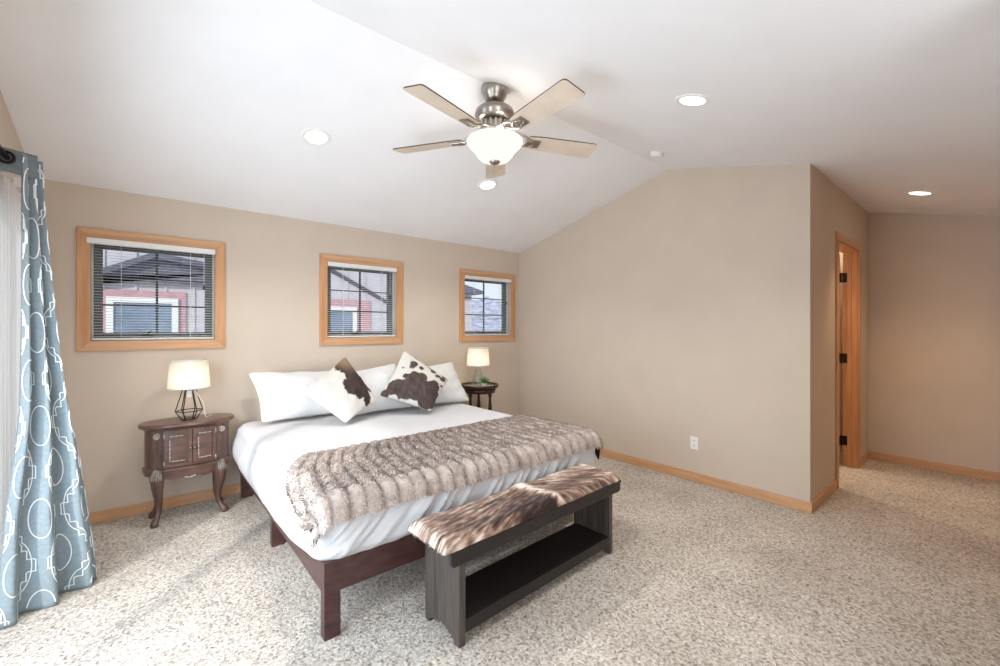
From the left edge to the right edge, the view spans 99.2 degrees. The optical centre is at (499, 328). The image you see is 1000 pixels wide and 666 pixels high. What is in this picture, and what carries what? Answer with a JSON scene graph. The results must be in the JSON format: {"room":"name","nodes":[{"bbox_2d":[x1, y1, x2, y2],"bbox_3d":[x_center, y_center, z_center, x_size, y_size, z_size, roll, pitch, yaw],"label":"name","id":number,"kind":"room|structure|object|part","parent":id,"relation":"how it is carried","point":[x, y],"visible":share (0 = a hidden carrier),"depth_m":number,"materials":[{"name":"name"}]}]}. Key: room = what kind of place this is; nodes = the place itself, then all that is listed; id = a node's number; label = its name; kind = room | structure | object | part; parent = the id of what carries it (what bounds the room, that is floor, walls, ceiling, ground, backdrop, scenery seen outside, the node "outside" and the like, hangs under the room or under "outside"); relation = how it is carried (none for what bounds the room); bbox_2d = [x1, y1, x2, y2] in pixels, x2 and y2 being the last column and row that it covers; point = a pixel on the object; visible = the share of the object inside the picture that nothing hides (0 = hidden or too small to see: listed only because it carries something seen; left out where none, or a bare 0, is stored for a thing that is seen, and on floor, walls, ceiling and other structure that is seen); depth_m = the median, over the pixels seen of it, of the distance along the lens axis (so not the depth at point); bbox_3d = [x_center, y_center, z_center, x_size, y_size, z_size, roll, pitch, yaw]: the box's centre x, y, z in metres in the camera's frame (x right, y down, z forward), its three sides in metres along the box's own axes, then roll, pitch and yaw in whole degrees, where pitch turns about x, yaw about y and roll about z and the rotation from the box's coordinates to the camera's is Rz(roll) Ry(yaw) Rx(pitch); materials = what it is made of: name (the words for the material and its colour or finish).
{"room":"bedroom","nodes":[
{"label":"bedroom","id":0,"kind":"room"},
{"bbox_2d":[0,90,23,192],"bbox_3d":[-1.553,-0.075,0.860,0.150,2.950,5.416,0,0,-40],"label":"wall","id":1,"kind":"structure","parent":0,"point":[9,138],"depth_m":2.31,"materials":[{"name":"beige paint"}]},
{"bbox_2d":[0,144,10,159],"bbox_3d":[-1.540,-0.805,1.033,0.092,0.080,2.604,0,0,-40],"label":"curtain rod","id":2,"kind":"object","parent":1,"relation":"attached to","point":[3,153],"visible":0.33,"depth_m":1.94,"materials":[{"name":"brown metal"}]},
{"bbox_2d":[0,171,20,562],"bbox_3d":[-2.613,0.310,2.284,0.027,2.140,0.780,0,0,-40],"label":"sheer curtain","id":3,"kind":"object","parent":2,"relation":"hanging from","point":[10,197],"visible":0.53,"depth_m":2.16,"materials":[{"name":"white fabric"}]},
{"bbox_2d":[0,147,96,629],"bbox_3d":[-2.290,0.274,2.158,0.134,2.249,0.435,0,0,16],"label":"curtain","id":4,"kind":"object","parent":2,"relation":"hanging from","point":[47,552],"visible":1,"depth_m":2.10,"materials":[{"name":"blue fabric"}]},
{"bbox_2d":[12,176,20,189],"bbox_3d":[-2.752,-0.833,2.441,0.050,0.055,0.080,0,0,-40],"label":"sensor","id":5,"kind":"object","parent":1,"relation":"attached to","point":[16,181],"visible":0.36,"depth_m":2.41,"materials":[{"name":"white plastic"}]},
{"bbox_2d":[44,179,518,512],"bbox_3d":[-0.677,0.190,5.039,6.872,2.420,0.150,0,0,-40],"label":"wall","id":6,"kind":"structure","parent":0,"point":[272,261],"depth_m":3.64,"materials":[{"name":"beige paint"}]},
{"bbox_2d":[76,226,224,350],"bbox_3d":[-2.682,-0.281,3.326,0.886,0.880,0.148,0,0,-40],"label":"window","id":7,"kind":"structure","parent":6,"relation":"in","point":[85,257],"depth_m":3.21,"materials":[{"name":"brown wood"}]},
{"bbox_2d":[86,237,214,339],"bbox_3d":[-2.647,-0.283,3.270,0.760,0.730,0.080,0,0,-40],"label":"blind","id":8,"kind":"object","parent":7,"relation":"attached to","point":[91,240],"visible":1,"depth_m":3.26,"materials":[{"name":"white plastic"}]},
{"bbox_3d":[-2.656,0.075,3.296,0.734,0.014,0.024,0,0,-40],"label":"rail","id":9,"kind":"part","parent":8,"relation":"part of","materials":[{"name":"white plastic"}]},
{"bbox_3d":[-2.497,-0.267,3.430,0.002,0.686,0.028,0,0,-40],"label":"ladder cord","id":10,"kind":"part","parent":8,"relation":"part of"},
{"bbox_3d":[-2.702,-0.281,3.351,0.744,0.738,0.085,0,0,-40],"label":"frame","id":11,"kind":"part","parent":7,"relation":"part of","materials":[{"name":"white plastic"}]},
{"bbox_3d":[-2.704,-0.281,3.353,0.720,0.714,0.042,0,0,-40],"label":"sash","id":12,"kind":"part","parent":7,"relation":"part of","materials":[{"name":"grey plastic"}]},
{"bbox_2d":[89,483,239,524],"bbox_3d":[-1.438,1.359,4.291,4.443,0.083,0.014,0,0,-40],"label":"baseboard","id":13,"kind":"structure","parent":6,"relation":"attached to","point":[169,502],"depth_m":3.29,"materials":[{"name":"brown wood"}]},
{"bbox_2d":[319,253,402,344],"bbox_3d":[-1.429,-0.281,4.381,0.866,0.880,0.148,0,0,-40],"label":"window","id":14,"kind":"structure","parent":6,"relation":"in","point":[324,279],"depth_m":4.34,"materials":[{"name":"brown wood"}]},
{"bbox_3d":[-1.451,-0.281,4.408,0.700,0.714,0.042,0,0,-40],"label":"sash","id":15,"kind":"part","parent":14,"relation":"part of","materials":[{"name":"grey plastic"}]},
{"bbox_3d":[-1.449,-0.281,4.405,0.724,0.738,0.085,0,0,-40],"label":"frame","id":16,"kind":"part","parent":14,"relation":"part of","materials":[{"name":"white plastic"}]},
{"bbox_2d":[328,261,396,336],"bbox_3d":[-1.395,-0.283,4.341,0.720,0.730,0.054,0,0,-40],"label":"blind","id":17,"kind":"object","parent":14,"relation":"attached to","point":[333,264],"visible":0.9,"depth_m":4.33,"materials":[{"name":"white plastic"}]},
{"bbox_3d":[-1.558,-0.267,4.220,0.002,0.686,0.028,0,0,-40],"label":"ladder cord","id":18,"kind":"part","parent":17,"relation":"part of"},
{"bbox_3d":[-1.403,0.075,4.351,0.714,0.014,0.024,0,0,-40],"label":"rail","id":19,"kind":"part","parent":17,"relation":"part of","materials":[{"name":"white plastic"}]},
{"bbox_2d":[459,269,514,341],"bbox_3d":[-0.185,-0.281,5.428,0.889,0.880,0.148,0,0,-40],"label":"window","id":20,"kind":"structure","parent":6,"relation":"in","point":[462,272],"depth_m":5.44,"materials":[{"name":"brown wood"}]},
{"bbox_3d":[-0.208,-0.281,5.455,0.723,0.714,0.042,0,0,-40],"label":"sash","id":21,"kind":"part","parent":20,"relation":"part of","materials":[{"name":"grey plastic"}]},
{"bbox_2d":[465,275,510,335],"bbox_3d":[-0.151,-0.283,5.387,0.743,0.730,0.054,0,0,-40],"label":"blind","id":22,"kind":"object","parent":20,"relation":"attached to","point":[474,278],"visible":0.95,"depth_m":5.37,"materials":[{"name":"white plastic"}]},
{"bbox_3d":[-0.319,-0.267,5.263,0.002,0.686,0.028,0,0,-40],"label":"ladder cord","id":23,"kind":"part","parent":22,"relation":"part of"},
{"bbox_3d":[-0.159,0.075,5.397,0.737,0.014,0.024,0,0,-40],"label":"rail","id":24,"kind":"part","parent":22,"relation":"part of","materials":[{"name":"white plastic"}]},
{"bbox_3d":[0.001,-0.267,5.532,0.002,0.686,0.028,0,0,-40],"label":"ladder cord","id":25,"kind":"part","parent":22,"relation":"part of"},
{"bbox_3d":[-0.205,-0.281,5.452,0.747,0.738,0.085,0,0,-40],"label":"frame","id":26,"kind":"part","parent":20,"relation":"part of","materials":[{"name":"white plastic"}]},
{"bbox_2d":[0,0,999,252],"bbox_3d":[1.019,-1.211,3.025,6.872,0.893,5.416,0,0,-40],"label":"ceiling","id":27,"kind":"structure","parent":0,"point":[208,102],"depth_m":2.39,"materials":[{"name":"white paint"}]},
{"bbox_2d":[301,128,330,145],"bbox_3d":[-1.256,-1.309,2.905,0.186,0.054,0.190,0,0,41],"label":"recessed light","id":28,"kind":"object","parent":27,"relation":"in","point":[314,136],"visible":1,"depth_m":2.90,"materials":[{"name":"white plastic"}]},
{"bbox_2d":[477,179,497,190],"bbox_3d":[-0.114,-1.308,3.871,0.186,0.054,0.190,0,0,41],"label":"recessed light","id":29,"kind":"object","parent":27,"relation":"in","point":[489,184],"visible":0.98,"depth_m":3.86,"materials":[{"name":"white glass"}]},
{"bbox_2d":[393,78,596,180],"bbox_3d":[-0.016,-1.248,2.671,1.371,0.621,1.334,0,0,-40],"label":"ceiling fan","id":30,"kind":"object","parent":27,"relation":"hanging from","point":[495,143],"visible":1,"depth_m":2.60,"materials":[{"name":"beige wood"}]},
{"bbox_3d":[-0.469,-1.220,2.845,0.491,0.041,0.156,0,0,19],"label":"blade","id":31,"kind":"part","parent":30,"relation":"part of","materials":[{"name":"brown wood"}]},
{"bbox_3d":[-0.298,-1.220,2.335,0.156,0.041,0.491,0,0,37],"label":"blade","id":32,"kind":"part","parent":30,"relation":"part of","materials":[{"name":"brown wood"}]},
{"bbox_3d":[-0.033,-1.135,2.708,0.358,0.147,0.358,0,0,-40],"label":"lamp shade","id":33,"kind":"part","parent":30,"relation":"part of","materials":[{"name":"white glass"}]},
{"bbox_3d":[-0.038,-1.220,3.165,0.156,0.041,0.491,0,0,1],"label":"blade","id":34,"kind":"part","parent":30,"relation":"part of","materials":[{"name":"brown wood"}]},
{"bbox_3d":[0.239,-1.220,2.340,0.156,0.041,0.491,0,0,-35],"label":"blade","id":35,"kind":"part","parent":30,"relation":"part of","materials":[{"name":"brown wood"}]},
{"bbox_3d":[0.400,-1.220,2.853,0.491,0.041,0.156,0,0,-17],"label":"blade","id":36,"kind":"part","parent":30,"relation":"part of","materials":[{"name":"brown wood"}]},
{"bbox_2d":[650,151,663,158],"bbox_3d":[1.330,-1.474,3.604,0.120,0.059,0.118,0,0,-35],"label":"smoke detector","id":37,"kind":"object","parent":27,"relation":"attached to","point":[653,154],"visible":1,"depth_m":3.57,"materials":[{"name":"white plastic"}]},
{"bbox_2d":[675,94,710,106],"bbox_3d":[1.100,-1.304,2.428,0.189,0.054,0.187,0,0,-9],"label":"recessed light","id":38,"kind":"object","parent":27,"relation":"in","point":[687,100],"visible":1,"depth_m":2.42,"materials":[{"name":"white plastic"}]},
{"bbox_2d":[905,191,935,195],"bbox_3d":[3.512,-1.135,3.557,0.189,0.054,0.187,0,0,-9],"label":"recessed light","id":39,"kind":"object","parent":27,"relation":"in","point":[914,193],"visible":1,"depth_m":3.56,"materials":[{"name":"white plastic"}]},
{"bbox_2d":[0,453,999,665],"bbox_3d":[1.019,1.460,3.025,6.872,0.120,5.416,0,0,-40],"label":"floor","id":40,"kind":"structure","parent":0,"point":[900,565],"depth_m":2.22,"materials":[{"name":"carpet"}]},
{"bbox_2d":[138,413,233,528],"bbox_3d":[-2.359,1.042,3.223,0.590,0.716,0.330,0,0,-40],"label":"nightstand","id":41,"kind":"object","parent":40,"relation":"on","point":[175,448],"visible":1,"depth_m":3.10,"materials":[{"name":"brown wood"}]},
{"bbox_3d":[-2.559,1.205,3.157,0.082,0.389,0.080,0,0,-40],"label":"leg","id":42,"kind":"part","parent":41,"relation":"part of","materials":[{"name":"brown wood"}]},
{"bbox_3d":[-2.434,1.204,3.019,0.080,0.391,0.087,0,0,-40],"label":"leg","id":43,"kind":"part","parent":41,"relation":"part of","materials":[{"name":"brown wood"}]},
{"bbox_3d":[-2.328,0.863,3.075,0.166,0.254,0.020,0,0,-34],"label":"door","id":44,"kind":"part","parent":41,"relation":"part of","materials":[{"name":"brown wood"}]},
{"bbox_3d":[-2.359,1.028,3.223,0.542,0.055,0.288,0,0,-40],"label":"moulding","id":45,"kind":"part","parent":41,"relation":"part of","materials":[{"name":"brown wood"}]},
{"bbox_2d":[167,359,210,420],"bbox_3d":[-2.345,0.460,3.209,0.269,0.446,0.269,0,0,-24],"label":"table lamp","id":46,"kind":"object","parent":41,"relation":"on","point":[188,375],"visible":1,"depth_m":3.13,"materials":[{"name":"white fabric"}]},
{"bbox_3d":[-2.345,0.341,3.209,0.267,0.205,0.267,0,0,-40],"label":"lamp shade","id":47,"kind":"part","parent":46,"relation":"part of","materials":[{"name":"white fabric"}]},
{"bbox_3d":[-2.345,0.240,3.209,0.238,0.008,0.238,0,0,-40],"label":"shade trim","id":48,"kind":"part","parent":46,"relation":"part of","materials":[{"name":"white fabric"}]},
{"bbox_2d":[186,390,191,396],"bbox_3d":[-2.345,0.450,3.209,0.080,0.132,0.080,0,0,-40],"label":"socket","id":49,"kind":"object","parent":46,"relation":"attached to","point":[188,392],"depth_m":3.19,"materials":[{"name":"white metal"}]},
{"bbox_3d":[-2.345,0.442,3.209,0.269,0.008,0.269,0,0,-40],"label":"shade trim","id":50,"kind":"part","parent":46,"relation":"part of","materials":[{"name":"white fabric"}]},
{"bbox_3d":[-2.207,0.863,3.179,0.019,0.254,0.146,0,0,42],"label":"door","id":51,"kind":"part","parent":41,"relation":"part of","materials":[{"name":"brown wood"}]},
{"bbox_3d":[-2.265,1.205,3.412,0.081,0.389,0.080,0,0,-40],"label":"leg","id":52,"kind":"part","parent":41,"relation":"part of","materials":[{"name":"brown wood"}]},
{"bbox_3d":[-2.142,1.204,3.268,0.089,0.392,0.084,0,0,-40],"label":"leg","id":53,"kind":"part","parent":41,"relation":"part of","materials":[{"name":"brown wood"}]},
{"bbox_2d":[239,469,424,641],"bbox_3d":[-0.741,1.226,3.355,1.943,0.348,2.172,0,0,-40],"label":"platform bed","id":54,"kind":"object","parent":40,"relation":"on","point":[330,576],"visible":0.3,"depth_m":2.02,"materials":[{"name":"brown wood"}]},
{"bbox_3d":[-2.121,1.296,3.552,0.073,0.209,0.054,0,0,-40],"label":"leg","id":55,"kind":"part","parent":54,"relation":"part of","materials":[{"name":"brown wood"}]},
{"bbox_3d":[-1.449,1.296,2.764,0.073,0.209,0.054,0,0,-40],"label":"leg","id":56,"kind":"part","parent":54,"relation":"part of","materials":[{"name":"brown wood"}]},
{"bbox_3d":[-1.472,1.123,2.740,0.032,0.143,2.108,0,0,-40],"label":"rail","id":57,"kind":"part","parent":54,"relation":"part of","materials":[{"name":"brown wood"}]},
{"bbox_3d":[-0.774,1.296,1.944,0.073,0.209,0.054,0,0,-40],"label":"leg","id":58,"kind":"part","parent":54,"relation":"part of","materials":[{"name":"brown wood"}]},
{"bbox_3d":[-0.052,1.123,2.536,1.943,0.143,0.032,0,0,-40],"label":"foot rail","id":59,"kind":"part","parent":54,"relation":"part of","materials":[{"name":"brown wood"}]},
{"bbox_2d":[231,402,595,560],"bbox_3d":[-0.734,0.952,3.339,2.094,0.359,2.281,0,0,-40],"label":"mattress","id":60,"kind":"object","parent":54,"relation":"on","point":[263,452],"visible":0.6,"depth_m":2.76,"materials":[{"name":"white fabric"}]},
{"bbox_2d":[249,371,330,421],"bbox_3d":[-1.705,0.562,3.713,0.805,0.388,0.333,0,0,-40],"label":"bed pillow","id":61,"kind":"object","parent":60,"relation":"on","point":[280,394],"visible":0.65,"depth_m":3.54,"materials":[{"name":"white fabric"}]},
{"bbox_2d":[302,357,376,421],"bbox_3d":[-1.324,0.499,3.558,0.340,0.487,0.523,0,0,23],"label":"cushion","id":62,"kind":"object","parent":60,"relation":"on","point":[341,391],"visible":1,"depth_m":3.50,"materials":[{"name":"white fur"}]},
{"bbox_2d":[356,364,411,414],"bbox_3d":[-1.160,0.553,3.985,0.616,0.409,0.338,0,0,-40],"label":"bed pillow","id":63,"kind":"object","parent":60,"relation":"on","point":[375,379],"visible":0.43,"depth_m":3.92,"materials":[{"name":"white fabric"}]},
{"bbox_2d":[380,352,446,410],"bbox_3d":[-0.792,0.480,4.005,0.592,0.513,0.408,0,0,-7],"label":"cushion","id":64,"kind":"object","parent":60,"relation":"on","point":[412,382],"visible":1,"depth_m":3.92,"materials":[{"name":"brown fur"}]},
{"bbox_2d":[412,362,468,406],"bbox_3d":[-0.670,0.561,4.367,0.656,0.393,0.327,0,0,-40],"label":"bed pillow","id":65,"kind":"object","parent":60,"relation":"on","point":[452,391],"visible":0.44,"depth_m":4.39,"materials":[{"name":"white fabric"}]},
{"bbox_2d":[284,413,603,550],"bbox_3d":[-0.280,0.861,2.795,2.129,0.276,0.894,0,0,-40],"label":"fur throw","id":66,"kind":"object","parent":60,"relation":"on","point":[323,488],"visible":1,"depth_m":2.42,"materials":[{"name":"beige fur"}]},
{"bbox_2d":[461,382,498,409],"bbox_3d":[-0.235,1.020,4.939,0.444,0.760,0.444,0,0,-40],"label":"side table","id":67,"kind":"object","parent":40,"relation":"on","point":[468,387],"visible":0.54,"depth_m":4.84,"materials":[{"name":"brown wood"}]},
{"bbox_3d":[-0.338,1.050,4.858,0.050,0.700,0.050,0,0,-40],"label":"leg","id":68,"kind":"part","parent":67,"relation":"part of","materials":[{"name":"brown wood"}]},
{"bbox_2d":[466,347,489,385],"bbox_3d":[-0.254,0.436,4.929,0.269,0.437,0.269,0,0,-40],"label":"table lamp","id":69,"kind":"object","parent":67,"relation":"on","point":[476,356],"visible":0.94,"depth_m":4.82,"materials":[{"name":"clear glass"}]},
{"bbox_3d":[-0.254,0.322,4.929,0.267,0.205,0.267,0,0,-40],"label":"lamp shade","id":70,"kind":"part","parent":69,"relation":"part of","materials":[{"name":"white fabric"}]},
{"bbox_3d":[-0.254,1.050,5.067,0.050,0.700,0.050,0,0,-40],"label":"leg","id":71,"kind":"part","parent":67,"relation":"part of","materials":[{"name":"brown wood"}]},
{"bbox_2d":[461,382,498,389],"bbox_3d":[-0.235,0.664,4.939,0.444,0.048,0.444,0,0,-40],"label":"tabletop","id":72,"kind":"object","parent":67,"relation":"on","point":[468,385],"depth_m":4.81,"materials":[{"name":"brown wood"}]},
{"bbox_2d":[478,376,489,385],"bbox_3d":[-0.176,0.596,4.802,0.140,0.121,0.151,0,0,-40],"label":"potted succulent","id":73,"kind":"object","parent":67,"relation":"on","point":[484,380],"visible":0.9,"depth_m":4.79,"materials":[{"name":"green plant"}]},
{"bbox_3d":[-0.115,1.050,4.890,0.050,0.700,0.050,0,0,-40],"label":"leg","id":74,"kind":"part","parent":67,"relation":"part of","materials":[{"name":"brown wood"}]},
{"bbox_2d":[414,480,620,648],"bbox_3d":[0.175,1.178,2.365,1.320,0.444,0.316,0,0,-42],"label":"bench","id":75,"kind":"object","parent":40,"relation":"on","point":[461,603],"visible":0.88,"depth_m":2.16,"materials":[{"name":"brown wood"}]},
{"bbox_3d":[-0.258,1.185,1.972,0.035,0.430,0.274,0,0,-42],"label":"panel","id":76,"kind":"part","parent":75,"relation":"part of","materials":[{"name":"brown wood"}]},
{"bbox_2d":[407,463,619,555],"bbox_3d":[0.161,0.930,2.358,1.370,0.074,0.342,0,0,-42],"label":"pad","id":77,"kind":"object","parent":75,"relation":"on","point":[449,531],"visible":1,"depth_m":2.17,"materials":[{"name":"brown fur"}]},
{"bbox_2d":[465,523,605,616],"bbox_3d":[0.169,1.300,2.363,1.122,0.020,0.245,0,0,-42],"label":"shelf","id":78,"kind":"object","parent":75,"relation":"attached to","point":[496,585],"depth_m":2.30,"materials":[{"name":"brown wood"}]},
{"bbox_3d":[0.257,1.318,2.267,1.122,0.060,0.018,0,0,-42],"label":"shelf rail","id":79,"kind":"part","parent":75,"relation":"part of","materials":[{"name":"brown wood"}]},
{"bbox_3d":[0.599,1.185,2.751,0.035,0.430,0.274,0,0,-42],"label":"panel","id":80,"kind":"part","parent":75,"relation":"part of","materials":[{"name":"brown wood"}]},
{"bbox_2d":[519,164,791,496],"bbox_3d":[1.314,-0.069,4.560,0.115,2.938,3.146,0,0,-40],"label":"wall","id":81,"kind":"structure","parent":0,"point":[659,317],"depth_m":4.05,"materials":[{"name":"beige paint"}]},
{"bbox_2d":[690,436,697,449],"bbox_3d":[1.783,1.050,3.905,0.011,0.116,0.072,0,0,-40],"label":"wall outlet","id":82,"kind":"object","parent":81,"relation":"attached to","point":[693,440],"visible":1,"depth_m":3.90,"materials":[{"name":"white plastic"}]},
{"bbox_2d":[600,448,811,513],"bbox_3d":[1.310,1.359,4.464,0.014,0.083,3.261,0,0,-40],"label":"baseboard","id":83,"kind":"structure","parent":81,"relation":"attached to","point":[778,499],"depth_m":3.75,"materials":[{"name":"brown wood"}]},
{"bbox_2d":[792,163,867,501],"bbox_3d":[3.134,0.042,3.961,2.129,2.717,0.115,0,0,-40],"label":"wall","id":84,"kind":"structure","parent":0,"point":[820,208],"depth_m":3.34,"materials":[{"name":"beige paint"}]},
{"bbox_2d":[811,480,836,512],"bbox_3d":[2.640,1.359,3.461,0.730,0.083,0.014,0,0,-40],"label":"baseboard","id":85,"kind":"structure","parent":84,"relation":"attached to","point":[824,495],"depth_m":3.42,"materials":[{"name":"brown wood"}]},
{"bbox_2d":[835,231,860,489],"bbox_3d":[2.985,0.276,4.358,0.936,2.248,0.946,0,0,-40],"label":"door","id":86,"kind":"structure","parent":84,"relation":"in","point":[851,250],"depth_m":4.28,"materials":[{"name":"brown wood"}]},
{"bbox_2d":[861,451,869,465],"bbox_3d":[3.814,1.359,4.449,0.433,0.083,0.014,0,0,-40],"label":"baseboard","id":87,"kind":"structure","parent":84,"relation":"attached to","point":[866,456],"depth_m":4.44,"materials":[{"name":"brown wood"}]},
{"bbox_2d":[839,213,999,472],"bbox_3d":[3.590,-0.075,5.189,0.150,2.950,5.416,0,0,-40],"label":"wall","id":88,"kind":"structure","parent":0,"point":[934,280],"depth_m":4.21,"materials":[{"name":"beige paint"}]},
{"bbox_2d":[870,451,999,481],"bbox_3d":[4.297,1.359,4.221,0.014,0.083,0.985,0,0,-40],"label":"baseboard","id":89,"kind":"structure","parent":88,"relation":"attached to","point":[966,471],"depth_m":4.19,"materials":[{"name":"brown wood"}]},
{"label":"outside","id":90,"kind":"structure","parent":0,"visible":0},
{"bbox_3d":[-19.592,4.500,38.809,100.000,0.200,75.384,0,0,-40],"label":"ground","id":91,"kind":"structure","parent":90,"visible":0},
{"bbox_2d":[103,250,385,332],"bbox_3d":[-8.111,0.300,9.250,14.300,8.200,6.400,0,0,-40],"label":"house","id":92,"kind":"structure","parent":91,"relation":"on","point":[377,302],"depth_m":7.44,"materials":[{"name":"grey"}]},
{"bbox_3d":[-6.066,0.280,7.239,0.760,1.440,0.010,0,0,-40],"label":"pane","id":93,"kind":"part","parent":92,"relation":"part of","materials":[{"name":"blue glass"}]},
{"bbox_3d":[-3.645,0.300,9.277,0.870,1.400,0.010,0,0,-40],"label":"pane","id":94,"kind":"part","parent":92,"relation":"part of","materials":[{"name":"blue glass"}]},
{"bbox_3d":[-3.191,-0.960,9.692,1.600,0.880,0.060,0,0,-40],"label":"rake trim","id":95,"kind":"part","parent":92,"relation":"part of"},
{"bbox_2d":[465,285,482,330],"bbox_3d":[-5.090,0.600,22.510,6.000,7.600,6.000,0,0,-40],"label":"house","id":96,"kind":"structure","parent":91,"relation":"on","point":[468,289],"depth_m":22.07,"materials":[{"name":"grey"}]},
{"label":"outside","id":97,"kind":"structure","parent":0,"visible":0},
{"bbox_2d":[472,296,500,330],"bbox_3d":[-3.887,-1.204,62.080,66.000,11.208,40.000,0,0,-40],"label":"hillside","id":98,"kind":"structure","parent":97,"point":[491,324],"depth_m":70.91,"materials":[{"name":"white snow"}]}
]}

